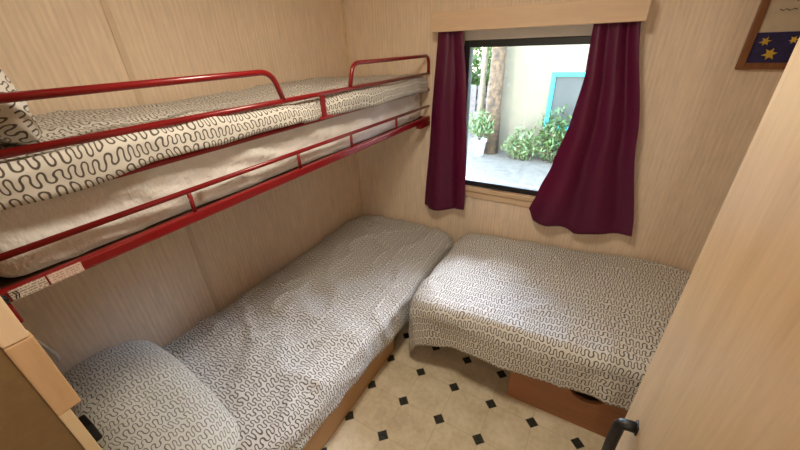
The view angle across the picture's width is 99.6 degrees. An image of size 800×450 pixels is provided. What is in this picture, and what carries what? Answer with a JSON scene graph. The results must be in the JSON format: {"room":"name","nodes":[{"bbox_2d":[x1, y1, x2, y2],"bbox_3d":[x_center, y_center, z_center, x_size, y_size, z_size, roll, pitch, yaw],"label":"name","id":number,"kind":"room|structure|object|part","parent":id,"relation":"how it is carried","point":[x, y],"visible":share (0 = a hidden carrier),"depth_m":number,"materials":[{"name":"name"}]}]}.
{"room":"bunk bedroom","nodes":[
{"label":"bunk bedroom","id":0,"kind":"room"},
{"bbox_2d":[0,0,361,424],"bbox_3d":[-1.110,-0.110,1.292,0.060,2.150,3.144,14,32,27],"label":"wall","id":1,"kind":"structure","parent":0,"point":[156,291],"depth_m":1.46,"materials":[{"name":"beige wood"}]},
{"bbox_2d":[100,0,220,312],"bbox_3d":[-0.977,-0.192,1.437,0.004,2.150,0.022,14,32,27],"label":"trim","id":2,"kind":"structure","parent":1,"relation":"attached to","point":[104,3],"depth_m":1.25,"materials":[{"name":"beige wood"}]},
{"bbox_2d":[0,54,429,322],"bbox_3d":[-0.555,-0.450,1.442,0.612,0.423,1.951,14,32,27],"label":"frame","id":3,"kind":"object","parent":1,"relation":"attached to","point":[15,288],"visible":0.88,"depth_m":0.87,"materials":[{"name":"red metal"}]},
{"bbox_3d":[-0.595,-0.292,0.812,0.018,0.104,0.824,14,32,27],"label":"guard rail","id":4,"kind":"part","parent":3,"relation":"part of","materials":[{"name":"red metal"}]},
{"bbox_3d":[-0.582,-0.065,0.944,0.011,0.064,0.012,14,32,27],"label":"post","id":5,"kind":"part","parent":3,"relation":"part of","materials":[{"name":"red metal"}]},
{"bbox_2d":[0,93,420,277],"bbox_3d":[-0.569,-0.416,1.471,0.574,0.203,1.908,14,32,27],"label":"mattress","id":6,"kind":"object","parent":3,"relation":"on","point":[22,225],"visible":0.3,"depth_m":0.89,"materials":[{"name":"white fabric"}]},
{"bbox_2d":[0,74,427,210],"bbox_3d":[-0.549,-0.512,1.414,0.612,0.122,1.914,14,32,27],"label":"duvet","id":7,"kind":"object","parent":6,"relation":"on","point":[49,174],"visible":0.85,"depth_m":0.92,"materials":[{"name":"fabric"}]},
{"bbox_2d":[0,69,40,145],"bbox_3d":[-0.978,-0.322,0.662,0.520,0.360,0.204,9,30,20],"label":"pillow","id":8,"kind":"object","parent":7,"relation":"on","point":[18,127],"visible":0.91,"depth_m":0.66,"materials":[{"name":"fabric"}]},
{"bbox_3d":[-0.314,-0.485,1.261,0.017,0.019,1.948,14,32,27],"label":"rail","id":9,"kind":"part","parent":3,"relation":"part of","materials":[{"name":"red metal"}]},
{"bbox_3d":[-0.305,-0.260,1.382,0.022,0.028,1.948,14,32,27],"label":"rail","id":10,"kind":"part","parent":3,"relation":"part of","materials":[{"name":"red metal"}]},
{"bbox_3d":[-0.308,-0.326,1.347,0.014,0.017,1.948,14,32,27],"label":"mattress rail","id":11,"kind":"part","parent":3,"relation":"part of","materials":[{"name":"red metal"}]},
{"bbox_3d":[-0.311,-0.407,1.303,0.015,0.015,1.948,14,32,27],"label":"mattress rail","id":12,"kind":"part","parent":3,"relation":"part of","materials":[{"name":"red metal"}]},
{"bbox_3d":[-0.375,-0.240,1.258,0.011,0.064,0.012,14,32,27],"label":"post","id":13,"kind":"part","parent":3,"relation":"part of","materials":[{"name":"red metal"}]},
{"bbox_3d":[-0.296,-0.460,1.305,0.010,0.090,0.022,14,32,27],"label":"post","id":14,"kind":"part","parent":3,"relation":"part of","materials":[{"name":"red metal"}]},
{"bbox_3d":[-0.216,-0.375,1.500,0.011,0.064,0.012,14,32,27],"label":"post","id":15,"kind":"part","parent":3,"relation":"part of","materials":[{"name":"red metal"}]},
{"bbox_3d":[-0.022,-0.779,1.683,0.018,0.105,0.776,14,32,27],"label":"guard rail","id":16,"kind":"part","parent":3,"relation":"part of","materials":[{"name":"red metal"}]},
{"bbox_2d":[341,0,363,215],"bbox_3d":[-0.329,-0.738,2.416,0.012,2.150,0.012,14,32,27],"label":"trim","id":17,"kind":"structure","parent":1,"relation":"attached to","point":[343,9],"depth_m":2.23,"materials":[{"name":"beige laminate"}]},
{"bbox_2d":[322,321,605,449],"bbox_3d":[0.146,1.172,1.141,2.790,0.050,3.084,14,32,27],"label":"floor","id":18,"kind":"structure","parent":0,"point":[423,397],"depth_m":1.60,"materials":[{"name":"tile"}]},
{"bbox_2d":[0,296,101,449],"bbox_3d":[-1.132,0.341,0.502,0.799,2.100,0.744,14,32,27],"label":"closet","id":19,"kind":"object","parent":18,"relation":"on","point":[27,421],"visible":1,"depth_m":0.57,"materials":[{"name":"beige laminate"}]},
{"bbox_3d":[-0.805,0.430,0.312,0.018,2.100,0.708,14,32,27],"label":"panel","id":20,"kind":"part","parent":19,"relation":"part of","materials":[{"name":"brown wood"}]},
{"bbox_2d":[36,339,60,361],"bbox_3d":[-1.240,0.419,1.129,0.018,0.181,0.102,17,34,32],"label":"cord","id":21,"kind":"object","parent":19,"relation":"hanging from","point":[43,345],"visible":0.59,"depth_m":1.17,"materials":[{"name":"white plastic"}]},
{"bbox_2d":[68,415,102,447],"bbox_3d":[-0.823,0.541,0.883,0.060,0.060,0.043,14,32,27],"label":"handle","id":22,"kind":"object","parent":19,"relation":"attached to","point":[91,428],"visible":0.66,"depth_m":0.88,"materials":[{"name":"black plastic"}]},
{"bbox_2d":[303,340,394,449],"bbox_3d":[-0.445,0.595,1.942,0.791,0.253,1.935,14,32,27],"label":"bed base","id":23,"kind":"object","parent":18,"relation":"on","point":[323,434],"visible":0.11,"depth_m":1.59,"materials":[{"name":"brown wood"}]},
{"bbox_3d":[-0.456,0.455,1.861,0.736,0.068,1.881,14,32,27],"label":"mattress","id":24,"kind":"object","parent":23,"relation":"on","visible":0},
{"bbox_2d":[162,215,452,449],"bbox_3d":[-0.415,0.451,1.863,0.833,0.294,1.949,14,32,27],"label":"duvet","id":25,"kind":"object","parent":24,"relation":"on","point":[285,354],"visible":0.84,"depth_m":1.58,"materials":[{"name":"grey fabric"}]},
{"bbox_2d":[63,340,239,449],"bbox_3d":[-0.887,0.639,1.185,0.723,0.218,0.332,16,33,30],"label":"pillow","id":26,"kind":"object","parent":25,"relation":"on","point":[138,395],"visible":0.84,"depth_m":1.14,"materials":[{"name":"white fabric"}]},
{"bbox_2d":[507,372,627,437],"bbox_3d":[1.102,0.646,1.707,1.835,0.282,0.807,14,32,27],"label":"bed base","id":27,"kind":"object","parent":18,"relation":"on","point":[597,417],"visible":0.21,"depth_m":1.52,"materials":[{"name":"brown wood"}]},
{"bbox_3d":[1.082,0.467,1.618,1.846,0.117,0.776,14,32,27],"label":"mattress","id":28,"kind":"object","parent":27,"relation":"on","visible":0},
{"bbox_2d":[409,233,691,410],"bbox_3d":[1.032,0.515,1.634,1.899,0.458,0.877,14,32,27],"label":"duvet","id":29,"kind":"object","parent":28,"relation":"on","point":[592,324],"visible":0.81,"depth_m":1.56,"materials":[{"name":"fabric"}]},
{"bbox_2d":[601,37,799,449],"bbox_3d":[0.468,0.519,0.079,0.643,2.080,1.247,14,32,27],"label":"door","id":30,"kind":"structure","parent":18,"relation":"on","point":[723,373],"depth_m":0.43,"materials":[{"name":"brown wood"}]},
{"bbox_3d":[0.482,0.479,0.748,0.044,0.154,0.024,14,32,27],"label":"handle","id":31,"kind":"part","parent":30,"relation":"part of","materials":[{"name":"black plastic"}]},
{"bbox_2d":[344,0,783,271],"bbox_3d":[0.893,-0.463,1.814,2.790,2.150,0.060,14,32,27],"label":"wall","id":32,"kind":"structure","parent":0,"point":[700,117],"depth_m":1.66,"materials":[{"name":"beige wood"}]},
{"bbox_2d":[463,24,592,206],"bbox_3d":[0.658,-0.563,1.893,0.720,0.948,0.079,14,32,27],"label":"window","id":33,"kind":"structure","parent":32,"relation":"in","point":[576,32],"depth_m":1.78,"materials":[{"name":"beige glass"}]},
{"bbox_3d":[0.659,-0.166,2.079,0.720,0.073,0.022,14,32,27],"label":"sill","id":34,"kind":"part","parent":33,"relation":"part of","materials":[{"name":"brown wood"}]},
{"bbox_3d":[0.633,-0.951,1.665,0.720,0.048,0.012,14,32,27],"label":"head trim","id":35,"kind":"part","parent":33,"relation":"part of","materials":[{"name":"beige wood"}]},
{"bbox_2d":[431,0,651,32],"bbox_3d":[0.605,-0.985,1.599,0.957,0.090,0.112,14,32,27],"label":"pelmet","id":36,"kind":"object","parent":32,"relation":"attached to","point":[579,12],"visible":0.94,"depth_m":1.52,"materials":[{"name":"beige wood"}]},
{"bbox_2d":[735,0,799,69],"bbox_3d":[1.485,-0.764,1.203,0.320,0.382,0.019,14,32,27],"label":"framed picture","id":37,"kind":"object","parent":32,"relation":"attached to","point":[774,33],"visible":0.94,"depth_m":1.28,"materials":[{"name":"brown wood"}]},
{"bbox_3d":[1.488,-0.662,1.256,0.272,0.104,0.002,14,32,27],"label":"blue panel","id":38,"kind":"part","parent":37,"relation":"part of","materials":[{"name":"blue paint"}]},
{"bbox_3d":[0.619,-1.002,1.618,0.918,0.024,0.054,14,32,27],"label":"rail","id":39,"kind":"object","parent":32,"relation":"attached to","visible":0},
{"bbox_2d":[425,31,466,210],"bbox_3d":[0.275,-0.569,2.031,0.298,1.082,0.052,14,32,27],"label":"curtain","id":40,"kind":"object","parent":39,"relation":"hanging from","point":[446,170],"visible":0.97,"depth_m":2.01,"materials":[{"name":"red fabric"}]},
{"bbox_2d":[529,21,640,236],"bbox_3d":[0.967,-0.413,1.664,0.525,1.057,0.052,14,32,27],"label":"curtain","id":41,"kind":"object","parent":39,"relation":"hanging from","point":[588,186],"visible":0.96,"depth_m":1.67,"materials":[{"name":"red fabric"}]},
{"label":"outside","id":42,"kind":"structure","parent":0,"visible":0},
{"bbox_2d":[466,75,554,187],"bbox_3d":[0.688,0.154,3.595,26.000,0.100,38.000,14,32,27],"label":"ground","id":43,"kind":"structure","parent":42,"point":[499,167],"depth_m":5.43,"materials":[{"name":"grey concrete"}]},
{"bbox_2d":[468,85,487,130],"bbox_3d":[1.438,-2.646,7.654,1.770,0.970,0.060,14,32,27],"label":"fence","id":44,"kind":"object","parent":43,"relation":"on","point":[473,101],"visible":0.06,"depth_m":7.42,"materials":[{"name":"white wood"}]},
{"bbox_2d":[471,61,489,120],"bbox_3d":[1.495,-3.179,8.234,2.162,1.533,1.153,14,32,27],"label":"bush","id":45,"kind":"object","parent":43,"relation":"on","point":[476,81],"visible":0.06,"depth_m":7.83,"materials":[{"name":"green plant"}]},
{"bbox_2d":[469,108,494,155],"bbox_3d":[1.389,-1.615,5.899,0.543,0.807,0.483,14,32,27],"label":"potted plant","id":46,"kind":"object","parent":43,"relation":"on","point":[481,124],"visible":1,"depth_m":5.84,"materials":[{"name":"green plant"}]},
{"bbox_3d":[1.407,-1.389,6.024,0.260,0.290,0.260,14,32,27],"label":"pot","id":47,"kind":"part","parent":46,"relation":"part of","materials":[{"name":"white ceramic"}]},
{"bbox_3d":[1.398,-1.641,5.890,0.330,0.384,0.289,14,32,27],"label":"stem","id":48,"kind":"part","parent":46,"relation":"part of","materials":[{"name":"green plant"}]},
{"bbox_2d":[472,47,491,110],"bbox_3d":[1.844,-4.008,8.356,2.340,2.826,1.578,14,32,27],"label":"bush","id":49,"kind":"object","parent":43,"relation":"on","point":[477,59],"visible":0.09,"depth_m":7.94,"materials":[{"name":"green plant"}]},
{"bbox_2d":[476,47,488,136],"bbox_3d":[1.462,-2.854,5.832,0.105,3.050,0.100,14,32,27],"label":"wooden post","id":50,"kind":"object","parent":43,"relation":"on","point":[485,49],"visible":0.48,"depth_m":5.94,"materials":[{"name":"white wood"}]},
{"bbox_2d":[484,47,506,153],"bbox_3d":[0.083,-4.514,5.510,3.459,6.377,2.657,-8,29,-11],"label":"tree","id":51,"kind":"object","parent":43,"relation":"on","point":[497,68],"visible":0.72,"depth_m":5.67,"materials":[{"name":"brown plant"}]},
{"bbox_2d":[500,125,538,160],"bbox_3d":[2.045,-1.391,5.706,0.657,0.582,0.473,14,32,27],"label":"shrub","id":52,"kind":"object","parent":43,"relation":"on","point":[526,141],"visible":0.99,"depth_m":5.66,"materials":[{"name":"green plant"}]},
{"bbox_3d":[2.000,-1.320,5.765,0.157,0.381,0.316,-4,28,-3],"label":"stem","id":53,"kind":"part","parent":52,"relation":"part of","materials":[{"name":"green plant"}]},
{"bbox_2d":[498,44,589,155],"bbox_3d":[5.506,-2.963,5.521,7.100,3.270,4.650,14,32,27],"label":"house","id":54,"kind":"structure","parent":43,"relation":"on","point":[543,78],"depth_m":5.54,"materials":[{"name":"beige paint"}]},
{"bbox_3d":[2.928,-1.940,5.355,0.990,0.790,0.006,14,32,27],"label":"pane","id":55,"kind":"part","parent":54,"relation":"part of","materials":[{"name":"grey glass"}]},
{"bbox_2d":[532,104,571,163],"bbox_3d":[2.479,-1.464,5.420,0.752,0.931,0.547,14,32,27],"label":"shrub","id":56,"kind":"object","parent":43,"relation":"on","point":[549,142],"visible":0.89,"depth_m":5.38,"materials":[{"name":"green plant"}]},
{"bbox_3d":[2.432,-1.390,5.492,0.237,0.731,0.198,14,32,27],"label":"stem","id":57,"kind":"part","parent":56,"relation":"part of","materials":[{"name":"green plant"}]}
]}

